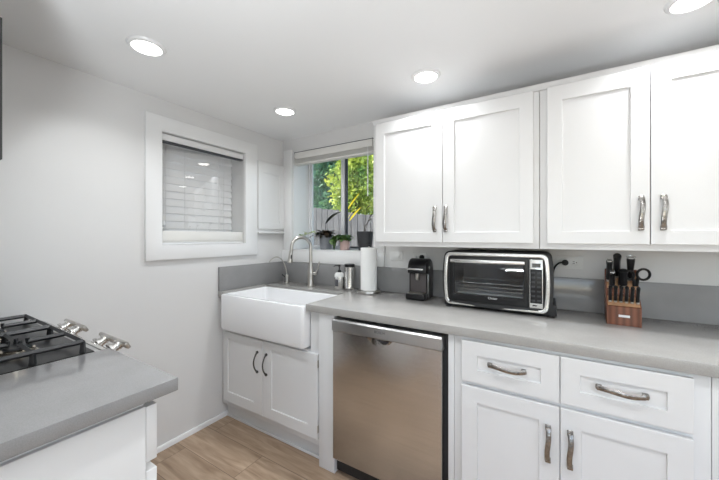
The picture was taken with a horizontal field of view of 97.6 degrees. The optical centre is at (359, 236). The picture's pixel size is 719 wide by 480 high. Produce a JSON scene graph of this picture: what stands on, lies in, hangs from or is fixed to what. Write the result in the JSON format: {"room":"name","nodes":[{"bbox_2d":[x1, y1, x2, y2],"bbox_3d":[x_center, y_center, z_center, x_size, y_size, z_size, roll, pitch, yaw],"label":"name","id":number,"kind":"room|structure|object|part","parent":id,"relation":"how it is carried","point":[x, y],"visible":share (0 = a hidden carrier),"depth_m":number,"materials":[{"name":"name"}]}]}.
{"room":"kitchen","nodes":[
{"label":"kitchen","id":0,"kind":"room"},
{"bbox_2d":[0,43,282,446],"bbox_3d":[-1.879,0.232,1.029,0.200,2.143,4.750,0,0,32],"label":"wall","id":1,"kind":"structure","parent":0,"point":[72,162],"depth_m":1.68,"materials":[{"name":"paint"}]},
{"bbox_2d":[157,410,227,453],"bbox_3d":[-1.396,1.288,1.606,0.014,0.030,1.640,0,0,32],"label":"baseboard","id":2,"kind":"structure","parent":1,"relation":"attached to","point":[179,438],"depth_m":2.06,"materials":[{"name":"paint"}]},
{"bbox_2d":[144,111,256,260],"bbox_3d":[-1.121,-0.294,2.231,0.215,0.875,0.810,0,0,32],"label":"window","id":3,"kind":"structure","parent":1,"relation":"in","point":[154,124],"depth_m":2.01,"materials":[{"name":"paint"}]},
{"bbox_3d":[-1.204,-0.294,2.271,0.030,0.695,0.607,0,0,32],"label":"frame","id":4,"kind":"part","parent":3,"relation":"part of","materials":[{"name":"plastic"}]},
{"bbox_2d":[162,133,242,244],"bbox_3d":[-1.122,-0.292,2.220,0.154,0.687,0.599,0,0,32],"label":"window blind","id":5,"kind":"object","parent":3,"relation":"attached to","point":[196,187],"visible":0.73,"depth_m":2.23,"materials":[{"name":"plastic"}]},
{"bbox_3d":[-1.273,-0.323,2.042,0.026,0.527,0.026,0,0,32],"label":"pull cord","id":6,"kind":"part","parent":5,"relation":"part of","materials":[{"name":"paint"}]},
{"bbox_3d":[-1.075,-0.616,2.191,0.044,0.040,0.599,0,0,32],"label":"head rail","id":7,"kind":"part","parent":5,"relation":"part of","materials":[{"name":"plastic"}]},
{"bbox_3d":[-1.099,0.046,2.206,0.088,0.010,0.599,0,0,32],"label":"rail","id":8,"kind":"part","parent":5,"relation":"part of","materials":[{"name":"plastic"}]},
{"bbox_3d":[-1.157,-0.322,2.243,0.004,0.550,0.428,0,0,32],"label":"ladder cord","id":9,"kind":"part","parent":5,"relation":"part of","materials":[{"name":"fabric"}]},
{"bbox_2d":[218,261,282,290],"bbox_3d":[-0.833,0.303,2.506,0.020,0.170,0.634,0,0,32],"label":"backsplash","id":10,"kind":"structure","parent":1,"relation":"attached to","point":[238,276],"depth_m":2.44,"materials":[{"name":"grey stone"}]},
{"bbox_2d":[150,416,358,479],"bbox_3d":[0.132,1.353,-0.187,5.100,0.100,4.800,0,0,32],"label":"floor","id":11,"kind":"structure","parent":0,"point":[228,448],"depth_m":1.85,"materials":[{"name":"brown wood"}]},
{"bbox_2d":[0,314,130,374],"bbox_3d":[-1.329,0.807,1.034,0.723,0.932,0.718,0,0,32],"label":"gas range","id":12,"kind":"object","parent":11,"relation":"on","point":[25,344],"visible":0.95,"depth_m":1.12,"materials":[{"name":"metal"}]},
{"bbox_3d":[-1.133,0.381,1.043,0.105,0.020,0.105,0,0,32],"label":"burner","id":13,"kind":"part","parent":12,"relation":"part of","materials":[{"name":"metal"}]},
{"bbox_2d":[3,323,98,374],"bbox_3d":[-1.355,0.409,1.002,0.712,0.027,0.637,0,0,32],"label":"cooktop","id":14,"kind":"object","parent":12,"relation":"in","point":[52,356],"depth_m":1.08,"materials":[{"name":"metal"}]},
{"bbox_3d":[-1.327,0.409,1.417,0.052,0.053,0.047,0,0,32],"label":"knob","id":15,"kind":"part","parent":12,"relation":"part of","materials":[{"name":"silver metal"}]},
{"bbox_3d":[-1.175,0.437,1.292,0.712,0.092,0.044,0,0,32],"label":"panel","id":16,"kind":"part","parent":12,"relation":"part of","materials":[{"name":"silver metal"}]},
{"bbox_3d":[-1.227,0.409,1.355,0.052,0.053,0.047,0,0,32],"label":"knob","id":17,"kind":"part","parent":12,"relation":"part of","materials":[{"name":"silver metal"}]},
{"bbox_3d":[-0.997,0.409,1.213,0.052,0.053,0.047,0,0,32],"label":"knob","id":18,"kind":"part","parent":12,"relation":"part of","materials":[{"name":"silver metal"}]},
{"bbox_3d":[-0.897,0.409,1.151,0.052,0.053,0.047,0,0,32],"label":"knob","id":19,"kind":"part","parent":12,"relation":"part of","materials":[{"name":"silver metal"}]},
{"bbox_2d":[0,400,156,479],"bbox_3d":[-0.882,0.863,0.691,0.408,0.878,0.621,0,0,32],"label":"base cabinet","id":20,"kind":"object","parent":11,"relation":"on","point":[122,446],"visible":0.56,"depth_m":0.74,"materials":[{"name":"paint"}]},
{"bbox_2d":[0,348,177,461],"bbox_3d":[-0.861,0.406,0.702,0.437,0.036,0.662,0,0,32],"label":"countertop","id":21,"kind":"structure","parent":20,"relation":"on","point":[40,405],"depth_m":0.78,"materials":[{"name":"grey stone"}]},
{"bbox_3d":[-0.724,0.521,0.943,0.404,0.147,0.026,0,0,32],"label":"drawer","id":22,"kind":"part","parent":20,"relation":"part of","materials":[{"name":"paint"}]},
{"bbox_3d":[-0.724,0.901,0.943,0.404,0.565,0.026,0,0,32],"label":"door","id":23,"kind":"part","parent":20,"relation":"part of","materials":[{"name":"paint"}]},
{"bbox_2d":[222,312,318,458],"bbox_3d":[-0.469,0.867,2.256,0.901,0.871,0.635,0,0,32],"label":"base cabinet","id":24,"kind":"object","parent":11,"relation":"on","point":[272,388],"visible":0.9,"depth_m":1.97,"materials":[{"name":"paint"}]},
{"bbox_3d":[-0.787,0.913,2.135,0.396,0.484,0.020,0,0,32],"label":"door","id":25,"kind":"part","parent":24,"relation":"part of","materials":[{"name":"paint"}]},
{"bbox_3d":[-0.673,0.815,2.031,0.018,0.146,0.038,0,0,32],"label":"handle","id":26,"kind":"part","parent":24,"relation":"part of","materials":[{"name":"brown metal"}]},
{"bbox_3d":[-0.602,0.815,1.987,0.018,0.146,0.038,0,0,32],"label":"handle","id":27,"kind":"part","parent":24,"relation":"part of","materials":[{"name":"brown metal"}]},
{"bbox_3d":[-0.583,1.294,2.059,0.887,0.017,0.011,0,0,32],"label":"toe molding","id":28,"kind":"part","parent":24,"relation":"part of","materials":[{"name":"paint"}]},
{"bbox_3d":[-0.425,0.913,1.910,0.450,0.484,0.020,0,0,32],"label":"door","id":29,"kind":"part","parent":24,"relation":"part of","materials":[{"name":"paint"}]},
{"bbox_2d":[319,313,337,473],"bbox_3d":[-0.028,0.866,2.006,0.110,0.872,0.591,0,0,32],"label":"filler panel","id":30,"kind":"object","parent":11,"relation":"on","point":[326,460],"visible":0.23,"depth_m":1.75,"materials":[{"name":"paint"}]},
{"bbox_2d":[332,316,447,479],"bbox_3d":[0.273,0.871,1.793,0.616,0.860,0.624,0,0,32],"label":"dishwasher","id":31,"kind":"object","parent":11,"relation":"on","point":[390,382],"visible":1,"depth_m":1.52,"materials":[{"name":"metal"}]},
{"bbox_3d":[0.096,0.521,1.545,0.149,0.036,0.010,0,0,32],"label":"handle","id":32,"kind":"part","parent":31,"relation":"part of","materials":[{"name":"silver metal"}]},
{"bbox_2d":[448,334,454,479],"bbox_3d":[0.561,0.866,1.643,0.026,0.872,0.588,0,0,32],"label":"filler panel","id":33,"kind":"object","parent":11,"relation":"on","point":[451,338],"visible":0.06,"depth_m":1.39,"materials":[{"name":"paint"}]},
{"bbox_2d":[455,335,710,479],"bbox_3d":[0.895,0.866,1.409,0.786,0.872,0.635,0,0,32],"label":"base cabinet","id":34,"kind":"object","parent":11,"relation":"on","point":[522,413],"visible":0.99,"depth_m":1.14,"materials":[{"name":"paint"}]},
{"bbox_3d":[0.581,0.527,1.247,0.143,0.024,0.028,0,0,32],"label":"handle","id":35,"kind":"part","parent":34,"relation":"part of","materials":[{"name":"grey metal"}]},
{"bbox_3d":[0.594,0.531,1.267,0.356,0.173,0.020,0,0,32],"label":"drawer","id":36,"kind":"part","parent":34,"relation":"part of","materials":[{"name":"paint"}]},
{"bbox_3d":[0.594,0.907,1.267,0.356,0.543,0.020,0,0,32],"label":"door","id":37,"kind":"part","parent":34,"relation":"part of","materials":[{"name":"paint"}]},
{"bbox_3d":[0.702,0.775,1.172,0.022,0.143,0.028,0,0,32],"label":"handle","id":38,"kind":"part","parent":34,"relation":"part of","materials":[{"name":"grey metal"}]},
{"bbox_3d":[0.760,0.775,1.136,0.022,0.143,0.028,0,0,32],"label":"handle","id":39,"kind":"part","parent":34,"relation":"part of","materials":[{"name":"grey metal"}]},
{"bbox_3d":[0.884,0.527,1.059,0.143,0.024,0.028,0,0,32],"label":"handle","id":40,"kind":"part","parent":34,"relation":"part of","materials":[{"name":"grey metal"}]},
{"bbox_3d":[0.897,0.531,1.079,0.352,0.173,0.020,0,0,32],"label":"drawer","id":41,"kind":"part","parent":34,"relation":"part of","materials":[{"name":"paint"}]},
{"bbox_3d":[0.897,0.907,1.079,0.352,0.543,0.020,0,0,32],"label":"door","id":42,"kind":"part","parent":34,"relation":"part of","materials":[{"name":"paint"}]},
{"bbox_2d":[711,377,718,479],"bbox_3d":[1.548,0.866,1.004,0.746,0.872,0.635,0,0,32],"label":"base cabinet","id":43,"kind":"object","parent":11,"relation":"on","point":[714,381],"visible":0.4,"depth_m":0.97,"materials":[{"name":"paint"}]},
{"bbox_2d":[218,281,718,377],"bbox_3d":[0.526,0.408,1.664,3.218,0.040,0.634,0,0,32],"label":"countertop","id":44,"kind":"structure","parent":43,"relation":"on","point":[685,347],"depth_m":1.34,"materials":[{"name":"grey stone"}]},
{"bbox_2d":[221,286,336,348],"bbox_3d":[-0.539,0.524,2.164,0.760,0.248,0.413,0,0,32],"label":"farmhouse sink","id":45,"kind":"object","parent":44,"relation":"in","point":[273,314],"visible":0.8,"depth_m":2.01,"materials":[{"name":"white ceramic"}]},
{"bbox_2d":[269,256,288,282],"bbox_3d":[-0.667,0.275,2.596,0.171,0.224,0.055,0,0,-30],"label":"filter faucet","id":46,"kind":"object","parent":44,"relation":"on","point":[286,276],"visible":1,"depth_m":2.61,"materials":[{"name":"silver metal"}]},
{"bbox_3d":[-0.666,0.241,2.580,0.157,0.156,0.013,0,0,-36],"label":"spout","id":47,"kind":"part","parent":46,"relation":"part of","materials":[{"name":"silver metal"}]},
{"bbox_2d":[287,236,319,286],"bbox_3d":[-0.434,0.190,2.420,0.244,0.395,0.088,0,0,-19],"label":"faucet","id":48,"kind":"object","parent":44,"relation":"on","point":[310,272],"visible":1,"depth_m":2.43,"materials":[{"name":"silver metal"}]},
{"bbox_3d":[-0.447,0.105,2.412,0.183,0.226,0.026,0,0,-31],"label":"spout","id":49,"kind":"part","parent":48,"relation":"part of","materials":[{"name":"silver metal"}]},
{"bbox_3d":[-0.337,0.247,2.432,0.067,0.110,0.027,0,0,24],"label":"lever","id":50,"kind":"part","parent":48,"relation":"part of","materials":[{"name":"silver metal"}]},
{"bbox_2d":[333,265,343,288],"bbox_3d":[-0.152,0.299,2.358,0.076,0.177,0.074,0,0,32],"label":"soap dispenser","id":51,"kind":"object","parent":44,"relation":"on","point":[339,276],"visible":1,"depth_m":2.33,"materials":[{"name":"silver metal"}]},
{"bbox_2d":[335,277,343,288],"bbox_3d":[-0.151,0.345,2.358,0.072,0.085,0.072,0,0,32],"label":"bottle","id":52,"kind":"object","parent":51,"relation":"on","point":[339,281],"depth_m":2.33,"materials":[{"name":"silver metal"}]},
{"bbox_2d":[344,264,354,289],"bbox_3d":[-0.074,0.296,2.334,0.078,0.184,0.078,0,0,32],"label":"steel canister","id":53,"kind":"object","parent":44,"relation":"on","point":[349,268],"visible":1,"depth_m":2.30,"materials":[{"name":"silver metal"}]},
{"bbox_3d":[-0.074,0.214,2.334,0.078,0.022,0.078,0,0,32],"label":"lid","id":54,"kind":"part","parent":53,"relation":"part of","materials":[{"name":"black plastic"}]},
{"bbox_2d":[357,244,380,293],"bbox_3d":[0.065,0.221,2.193,0.170,0.333,0.170,0,0,32],"label":"towel holder","id":55,"kind":"object","parent":44,"relation":"on","point":[360,291],"visible":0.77,"depth_m":2.13,"materials":[{"name":"silver metal"}]},
{"bbox_2d":[361,248,376,290],"bbox_3d":[0.065,0.225,2.193,0.114,0.292,0.114,0,0,32],"label":"paper towel roll","id":56,"kind":"object","parent":55,"relation":"on","point":[368,255],"visible":1,"depth_m":2.14,"materials":[{"name":"white paper"}]},
{"bbox_2d":[406,258,432,300],"bbox_3d":[0.378,0.263,1.982,0.133,0.249,0.184,0,0,30],"label":"espresso machine","id":57,"kind":"object","parent":44,"relation":"on","point":[420,270],"visible":1,"depth_m":1.95,"materials":[{"name":"black plastic"}]},
{"bbox_3d":[0.347,0.190,1.951,0.110,0.033,0.048,0,0,30],"label":"lever","id":58,"kind":"part","parent":57,"relation":"part of","materials":[{"name":"silver metal"}]},
{"bbox_2d":[406,293,426,300],"bbox_3d":[0.349,0.367,1.932,0.120,0.038,0.068,0,0,30],"label":"drip tray","id":59,"kind":"object","parent":57,"relation":"on","point":[412,296],"depth_m":1.90,"materials":[{"name":"black plastic"}]},
{"bbox_2d":[443,249,556,317],"bbox_3d":[0.748,0.234,1.713,0.552,0.308,0.271,0,0,32],"label":"toaster oven","id":60,"kind":"object","parent":44,"relation":"on","point":[506,280],"visible":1,"depth_m":1.65,"materials":[{"name":"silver metal"}]},
{"bbox_3d":[0.651,0.131,1.626,0.362,0.018,0.020,0,0,32],"label":"handle","id":61,"kind":"part","parent":60,"relation":"part of","materials":[{"name":"silver metal"}]},
{"bbox_3d":[0.662,0.228,1.638,0.384,0.244,0.012,0,0,32],"label":"door","id":62,"kind":"part","parent":60,"relation":"part of","materials":[{"name":"black glass"}]},
{"bbox_2d":[457,287,522,297],"bbox_3d":[0.726,0.307,1.733,0.324,0.006,0.180,0,0,32],"label":"oven rack","id":63,"kind":"object","parent":60,"relation":"in","point":[494,292],"depth_m":1.72,"materials":[{"name":"silver metal"}]},
{"bbox_2d":[449,300,538,310],"bbox_3d":[0.681,0.358,1.628,0.427,0.020,0.026,0,0,32],"label":"tray","id":64,"kind":"object","parent":60,"relation":"on","point":[489,304],"depth_m":1.61,"materials":[{"name":"silver metal"}]},
{"bbox_3d":[0.850,0.229,1.514,0.057,0.234,0.005,0,0,32],"label":"control panel","id":65,"kind":"part","parent":60,"relation":"part of","materials":[{"name":"silver metal"}]},
{"bbox_2d":[554,260,568,270],"bbox_3d":[1.063,0.248,1.669,0.077,0.250,0.044,0,0,32],"label":"power cord","id":66,"kind":"object","parent":60,"relation":"attached to","point":[564,262],"visible":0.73,"depth_m":1.65,"materials":[{"name":"black rubber"}]},
{"bbox_2d":[604,268,641,327],"bbox_3d":[1.194,0.271,1.432,0.117,0.234,0.160,0,0,35],"label":"knife block","id":67,"kind":"object","parent":44,"relation":"on","point":[617,313],"visible":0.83,"depth_m":1.38,"materials":[{"name":"brown wood"}]},
{"bbox_2d":[606,259,612,281],"bbox_3d":[1.163,0.210,1.468,0.024,0.216,0.105,0,0,35],"label":"kitchen knife","id":68,"kind":"object","parent":67,"relation":"in","point":[609,262],"visible":0.69,"depth_m":1.44,"materials":[{"name":"black plastic"}]},
{"bbox_2d":[608,285,612,301],"bbox_3d":[1.121,0.275,1.407,0.014,0.122,0.062,0,0,35],"label":"steak knife","id":69,"kind":"object","parent":67,"relation":"in","point":[610,287],"visible":0.98,"depth_m":1.39,"materials":[{"name":"black plastic"}]},
{"bbox_2d":[609,270,615,286],"bbox_3d":[1.162,0.237,1.449,0.024,0.171,0.088,0,0,35],"label":"kitchen knife","id":70,"kind":"object","parent":67,"relation":"in","point":[612,273],"visible":0.88,"depth_m":1.43,"materials":[{"name":"black plastic"}]},
{"bbox_2d":[614,285,617,302],"bbox_3d":[1.136,0.275,1.397,0.014,0.122,0.062,0,0,35],"label":"steak knife","id":71,"kind":"object","parent":67,"relation":"in","point":[615,286],"visible":0.98,"depth_m":1.38,"materials":[{"name":"black plastic"}]},
{"bbox_2d":[613,253,621,278],"bbox_3d":[1.192,0.192,1.461,0.029,0.234,0.126,0,0,35],"label":"kitchen knife","id":72,"kind":"object","parent":67,"relation":"in","point":[617,257],"visible":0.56,"depth_m":1.43,"materials":[{"name":"black plastic"}]},
{"bbox_2d":[619,286,623,302],"bbox_3d":[1.152,0.275,1.386,0.014,0.122,0.062,0,0,35],"label":"steak knife","id":73,"kind":"object","parent":67,"relation":"in","point":[621,288],"visible":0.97,"depth_m":1.37,"materials":[{"name":"black plastic"}]},
{"bbox_2d":[618,269,628,287],"bbox_3d":[1.193,0.232,1.427,0.036,0.176,0.094,0,0,35],"label":"kitchen knife","id":74,"kind":"object","parent":67,"relation":"in","point":[623,273],"visible":0.86,"depth_m":1.40,"materials":[{"name":"black plastic"}]},
{"bbox_2d":[624,286,628,303],"bbox_3d":[1.167,0.275,1.375,0.014,0.122,0.062,0,0,35],"label":"steak knife","id":75,"kind":"object","parent":67,"relation":"in","point":[626,287],"visible":0.98,"depth_m":1.36,"materials":[{"name":"black plastic"}]},
{"bbox_2d":[626,255,635,278],"bbox_3d":[1.232,0.197,1.426,0.033,0.228,0.103,0,0,43],"label":"kitchen knife","id":76,"kind":"object","parent":67,"relation":"in","point":[630,260],"visible":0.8,"depth_m":1.40,"materials":[{"name":"black plastic"}]},
{"bbox_2d":[630,286,634,303],"bbox_3d":[1.182,0.275,1.365,0.014,0.122,0.062,0,0,35],"label":"steak knife","id":77,"kind":"object","parent":67,"relation":"in","point":[632,288],"visible":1,"depth_m":1.35,"materials":[{"name":"black plastic"}]},
{"bbox_2d":[636,287,640,304],"bbox_3d":[1.198,0.275,1.354,0.014,0.122,0.062,0,0,35],"label":"steak knife","id":78,"kind":"object","parent":67,"relation":"in","point":[638,289],"visible":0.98,"depth_m":1.34,"materials":[{"name":"black plastic"}]},
{"bbox_2d":[628,268,650,286],"bbox_3d":[1.229,0.220,1.386,0.076,0.168,0.081,0,0,-20],"label":"scissors","id":79,"kind":"object","parent":67,"relation":"in","point":[634,282],"visible":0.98,"depth_m":1.38,"materials":[{"name":"black plastic"}]},
{"bbox_2d":[0,0,718,140],"bbox_3d":[0.132,-0.915,-0.187,5.100,0.150,4.800,0,0,32],"label":"ceiling","id":80,"kind":"structure","parent":0,"point":[340,64],"depth_m":1.38,"materials":[{"name":"paint"}]},
{"bbox_2d":[125,35,166,56],"bbox_3d":[-0.937,-0.834,1.387,0.152,0.012,0.152,0,0,32],"label":"recessed light","id":81,"kind":"object","parent":80,"relation":"in","point":[144,45],"visible":1,"depth_m":1.37,"materials":[{"name":"paint"}]},
{"bbox_2d":[131,40,161,54],"bbox_3d":[-0.937,-0.835,1.387,0.115,0.004,0.115,0,0,32],"label":"diffuser","id":82,"kind":"object","parent":81,"relation":"attached to","point":[146,47],"depth_m":1.38,"materials":[{"name":"white plastic"}]},
{"bbox_2d":[273,106,296,115],"bbox_3d":[-0.497,-0.834,2.097,0.152,0.012,0.152,0,0,32],"label":"recessed light","id":83,"kind":"object","parent":80,"relation":"in","point":[281,110],"visible":1,"depth_m":2.08,"materials":[{"name":"white"}]},
{"bbox_2d":[276,109,293,114],"bbox_3d":[-0.497,-0.835,2.097,0.115,0.004,0.115,0,0,32],"label":"diffuser","id":84,"kind":"object","parent":83,"relation":"attached to","point":[279,111],"depth_m":2.10,"materials":[{"name":"white plastic"}]},
{"bbox_2d":[411,68,440,83],"bbox_3d":[0.347,-0.834,1.642,0.152,0.012,0.152,0,0,32],"label":"recessed light","id":85,"kind":"object","parent":80,"relation":"in","point":[425,75],"visible":1,"depth_m":1.63,"materials":[{"name":"white"}]},
{"bbox_2d":[415,72,436,81],"bbox_3d":[0.347,-0.835,1.642,0.115,0.004,0.115,0,0,32],"label":"diffuser","id":86,"kind":"object","parent":85,"relation":"attached to","point":[419,76],"depth_m":1.64,"materials":[{"name":"white plastic"}]},
{"bbox_2d":[663,0,713,14],"bbox_3d":[1.178,-0.834,1.112,0.152,0.012,0.152,0,0,32],"label":"recessed light","id":87,"kind":"object","parent":80,"relation":"in","point":[672,7],"visible":1,"depth_m":1.14,"materials":[{"name":"white"}]},
{"bbox_2d":[670,0,709,11],"bbox_3d":[1.178,-0.835,1.112,0.115,0.004,0.115,0,0,32],"label":"diffuser","id":88,"kind":"object","parent":87,"relation":"attached to","point":[675,5],"depth_m":1.13,"materials":[{"name":"white plastic"}]},
{"bbox_2d":[283,89,718,285],"bbox_3d":[1.431,0.232,1.626,4.800,2.143,0.250,0,0,32],"label":"wall","id":89,"kind":"structure","parent":0,"point":[675,267],"depth_m":1.62,"materials":[{"name":"paint"}]},
{"bbox_2d":[257,160,283,233],"bbox_3d":[-0.740,-0.317,2.646,0.034,0.584,0.294,0,0,32],"label":"upper cabinet","id":90,"kind":"object","parent":89,"relation":"attached to","point":[270,177],"visible":1,"depth_m":2.62,"materials":[{"name":"paint"}]},
{"bbox_2d":[282,134,384,266],"bbox_3d":[-0.186,-0.265,2.614,1.007,0.964,0.272,0,0,32],"label":"window","id":91,"kind":"structure","parent":89,"relation":"in","point":[298,180],"depth_m":2.72,"materials":[{"name":"paint"}]},
{"bbox_2d":[299,212,339,249],"bbox_3d":[-0.334,-0.046,2.666,0.418,0.309,0.190,0,0,10],"label":"potted plant","id":92,"kind":"object","parent":91,"relation":"on","point":[325,235],"visible":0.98,"depth_m":2.61,"materials":[{"name":"purple plant"}]},
{"bbox_3d":[-0.285,0.050,2.657,0.112,0.118,0.112,0,0,32],"label":"pot","id":93,"kind":"part","parent":92,"relation":"part of","materials":[{"name":"grey ceramic"}]},
{"bbox_3d":[-0.185,0.113,2.584,0.806,0.008,0.222,0,0,32],"label":"sill","id":94,"kind":"part","parent":91,"relation":"part of","materials":[{"name":"paint"}]},
{"bbox_3d":[-0.285,-0.306,2.798,0.376,0.810,0.027,0,0,32],"label":"sliding sash","id":95,"kind":"part","parent":91,"relation":"part of","materials":[{"name":"glass"}]},
{"bbox_2d":[294,138,372,195],"bbox_3d":[-0.223,-0.510,2.523,0.787,0.426,0.070,0,0,32],"label":"window blind","id":96,"kind":"object","parent":91,"relation":"attached to","point":[364,147],"visible":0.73,"depth_m":2.47,"materials":[{"name":"fabric"}]},
{"bbox_3d":[-0.218,-0.622,2.530,0.780,0.017,0.052,0,0,32],"label":"rail","id":97,"kind":"part","parent":96,"relation":"part of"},
{"bbox_3d":[-0.114,-0.306,2.700,0.807,0.846,0.050,0,0,32],"label":"frame","id":98,"kind":"part","parent":91,"relation":"part of","materials":[{"name":"plastic"}]},
{"bbox_2d":[329,234,354,249],"bbox_3d":[-0.133,0.044,2.528,0.172,0.130,0.172,0,0,32],"label":"potted plant","id":99,"kind":"object","parent":91,"relation":"on","point":[344,240],"visible":0.99,"depth_m":2.50,"materials":[{"name":"green plant"}]},
{"bbox_3d":[-0.118,0.064,2.538,0.092,0.090,0.092,0,0,32],"label":"pot","id":100,"kind":"part","parent":99,"relation":"part of","materials":[{"name":"pink ceramic"}]},
{"bbox_3d":[0.051,-0.306,2.608,0.394,0.810,0.024,0,0,32],"label":"fixed sash","id":101,"kind":"part","parent":91,"relation":"part of","materials":[{"name":"clear glass"}]},
{"bbox_2d":[357,205,372,250],"bbox_3d":[0.064,-0.065,2.452,0.183,0.348,0.132,0,0,32],"label":"potted plant","id":102,"kind":"object","parent":91,"relation":"on","point":[364,238],"visible":0.88,"depth_m":2.42,"materials":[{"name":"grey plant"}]},
{"bbox_3d":[0.043,0.035,2.465,0.132,0.148,0.132,0,0,32],"label":"pot","id":103,"kind":"part","parent":102,"relation":"part of","materials":[{"name":"grey ceramic"}]},
{"bbox_2d":[390,251,402,260],"bbox_3d":[0.256,0.137,2.200,0.100,0.062,0.010,0,0,32],"label":"wall outlet","id":104,"kind":"object","parent":89,"relation":"attached to","point":[397,256],"visible":1,"depth_m":2.19,"materials":[{"name":"plastic"}]},
{"bbox_2d":[413,252,426,258],"bbox_3d":[0.403,0.137,2.109,0.099,0.062,0.009,0,0,32],"label":"wall outlet","id":105,"kind":"object","parent":89,"relation":"attached to","point":[415,254],"visible":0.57,"depth_m":2.11,"materials":[{"name":"plastic"}]},
{"bbox_2d":[374,91,539,248],"bbox_3d":[0.534,-0.310,1.817,0.886,0.737,0.368,0,0,32],"label":"upper cabinet","id":106,"kind":"object","parent":89,"relation":"attached to","point":[467,176],"visible":0.98,"depth_m":1.64,"materials":[{"name":"paint"}]},
{"bbox_3d":[0.276,-0.323,1.806,0.410,0.710,0.020,0,0,32],"label":"door","id":107,"kind":"part","parent":106,"relation":"part of","materials":[{"name":"paint"}]},
{"bbox_3d":[0.403,-0.094,1.698,0.022,0.141,0.028,0,0,32],"label":"handle","id":108,"kind":"part","parent":106,"relation":"part of","materials":[{"name":"grey metal"}]},
{"bbox_3d":[0.454,-0.094,1.667,0.022,0.141,0.028,0,0,32],"label":"handle","id":109,"kind":"part","parent":106,"relation":"part of","materials":[{"name":"grey metal"}]},
{"bbox_3d":[0.633,-0.323,1.585,0.426,0.710,0.020,0,0,32],"label":"door","id":110,"kind":"part","parent":106,"relation":"part of","materials":[{"name":"paint"}]},
{"bbox_2d":[372,45,718,125],"bbox_3d":[1.052,-0.690,1.322,2.284,0.019,0.026,0,0,32],"label":"trim","id":111,"kind":"structure","parent":106,"relation":"attached to","point":[715,48],"depth_m":1.40,"materials":[{"name":"paint"}]},
{"bbox_2d":[283,261,718,324],"bbox_3d":[0.697,0.303,1.920,3.198,0.170,0.020,0,0,32],"label":"backsplash","id":112,"kind":"structure","parent":89,"relation":"attached to","point":[663,301],"depth_m":1.61,"materials":[{"name":"grey stone"}]},
{"bbox_2d":[556,256,582,268],"bbox_3d":[1.114,0.137,1.669,0.118,0.068,0.009,0,0,32],"label":"wall outlet","id":113,"kind":"object","parent":89,"relation":"attached to","point":[575,262],"visible":0.77,"depth_m":1.66,"materials":[{"name":"plastic"}]},
{"bbox_2d":[570,260,577,264],"bbox_3d":[1.130,0.137,1.656,0.032,0.028,0.004,0,0,32],"label":"socket","id":114,"kind":"object","parent":113,"relation":"attached to","point":[572,262],"depth_m":1.66,"materials":[{"name":"plastic"}]},
{"bbox_2d":[540,51,718,251],"bbox_3d":[1.236,-0.310,1.381,0.763,0.737,0.368,0,0,32],"label":"upper cabinet","id":115,"kind":"object","parent":89,"relation":"attached to","point":[629,160],"visible":1,"depth_m":1.28,"materials":[{"name":"paint"}]},
{"bbox_3d":[1.010,-0.323,1.351,0.352,0.710,0.020,0,0,32],"label":"door","id":116,"kind":"part","parent":115,"relation":"part of","materials":[{"name":"paint"}]},
{"bbox_3d":[1.123,-0.094,1.252,0.022,0.141,0.028,0,0,32],"label":"handle","id":117,"kind":"part","parent":115,"relation":"part of","materials":[{"name":"grey metal"}]},
{"bbox_3d":[1.179,-0.094,1.218,0.022,0.141,0.028,0,0,32],"label":"handle","id":118,"kind":"part","parent":115,"relation":"part of","materials":[{"name":"grey metal"}]},
{"bbox_3d":[1.311,-0.323,1.165,0.350,0.710,0.020,0,0,32],"label":"door","id":119,"kind":"part","parent":115,"relation":"part of","materials":[{"name":"paint"}]},
{"bbox_3d":[-1.847,0.232,-0.343,1.300,2.143,2.150,0,0,32],"label":"wall","id":120,"kind":"structure","parent":0,"visible":0},
{"bbox_2d":[0,17,1,159],"bbox_3d":[-1.392,-0.397,0.877,0.780,0.400,0.401,0,0,32],"label":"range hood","id":121,"kind":"object","parent":120,"relation":"attached to","point":[0,17],"visible":1,"depth_m":0.84,"materials":[{"name":"metal"}]},
{"label":"outside","id":122,"kind":"structure","parent":0,"visible":0},
{"bbox_3d":[0.215,0.428,11.818,20.000,0.150,15.700,0,0,32],"label":"ground","id":123,"kind":"structure","parent":122,"visible":0},
{"bbox_2d":[313,160,340,208],"bbox_3d":[-0.997,-1.546,9.818,1.761,3.858,1.557,0,0,-11],"label":"tree","id":124,"kind":"object","parent":123,"relation":"on","point":[321,199],"visible":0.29,"depth_m":9.52,"materials":[{"name":"green plant"}]},
{"bbox_2d":[313,208,372,246],"bbox_3d":[-0.430,-0.276,6.319,5.895,1.256,0.150,0,0,32],"label":"wooden fence","id":125,"kind":"object","parent":123,"relation":"on","point":[320,216],"visible":0.06,"depth_m":6.24,"materials":[{"name":"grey wood"}]},
{"bbox_2d":[324,155,372,214],"bbox_3d":[-0.095,-1.222,8.259,1.703,3.159,1.281,0,0,13],"label":"tree","id":126,"kind":"object","parent":123,"relation":"on","point":[357,166],"visible":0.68,"depth_m":8.00,"materials":[{"name":"green plant"}]},
{"bbox_2d":[348,194,360,220],"bbox_3d":[-0.076,-0.075,3.730,0.148,0.856,0.228,0,0,-13],"label":"leaf plant","id":127,"kind":"object","parent":123,"relation":"on","point":[353,215],"visible":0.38,"depth_m":3.71,"materials":[{"name":"yellow plant"}]}
]}

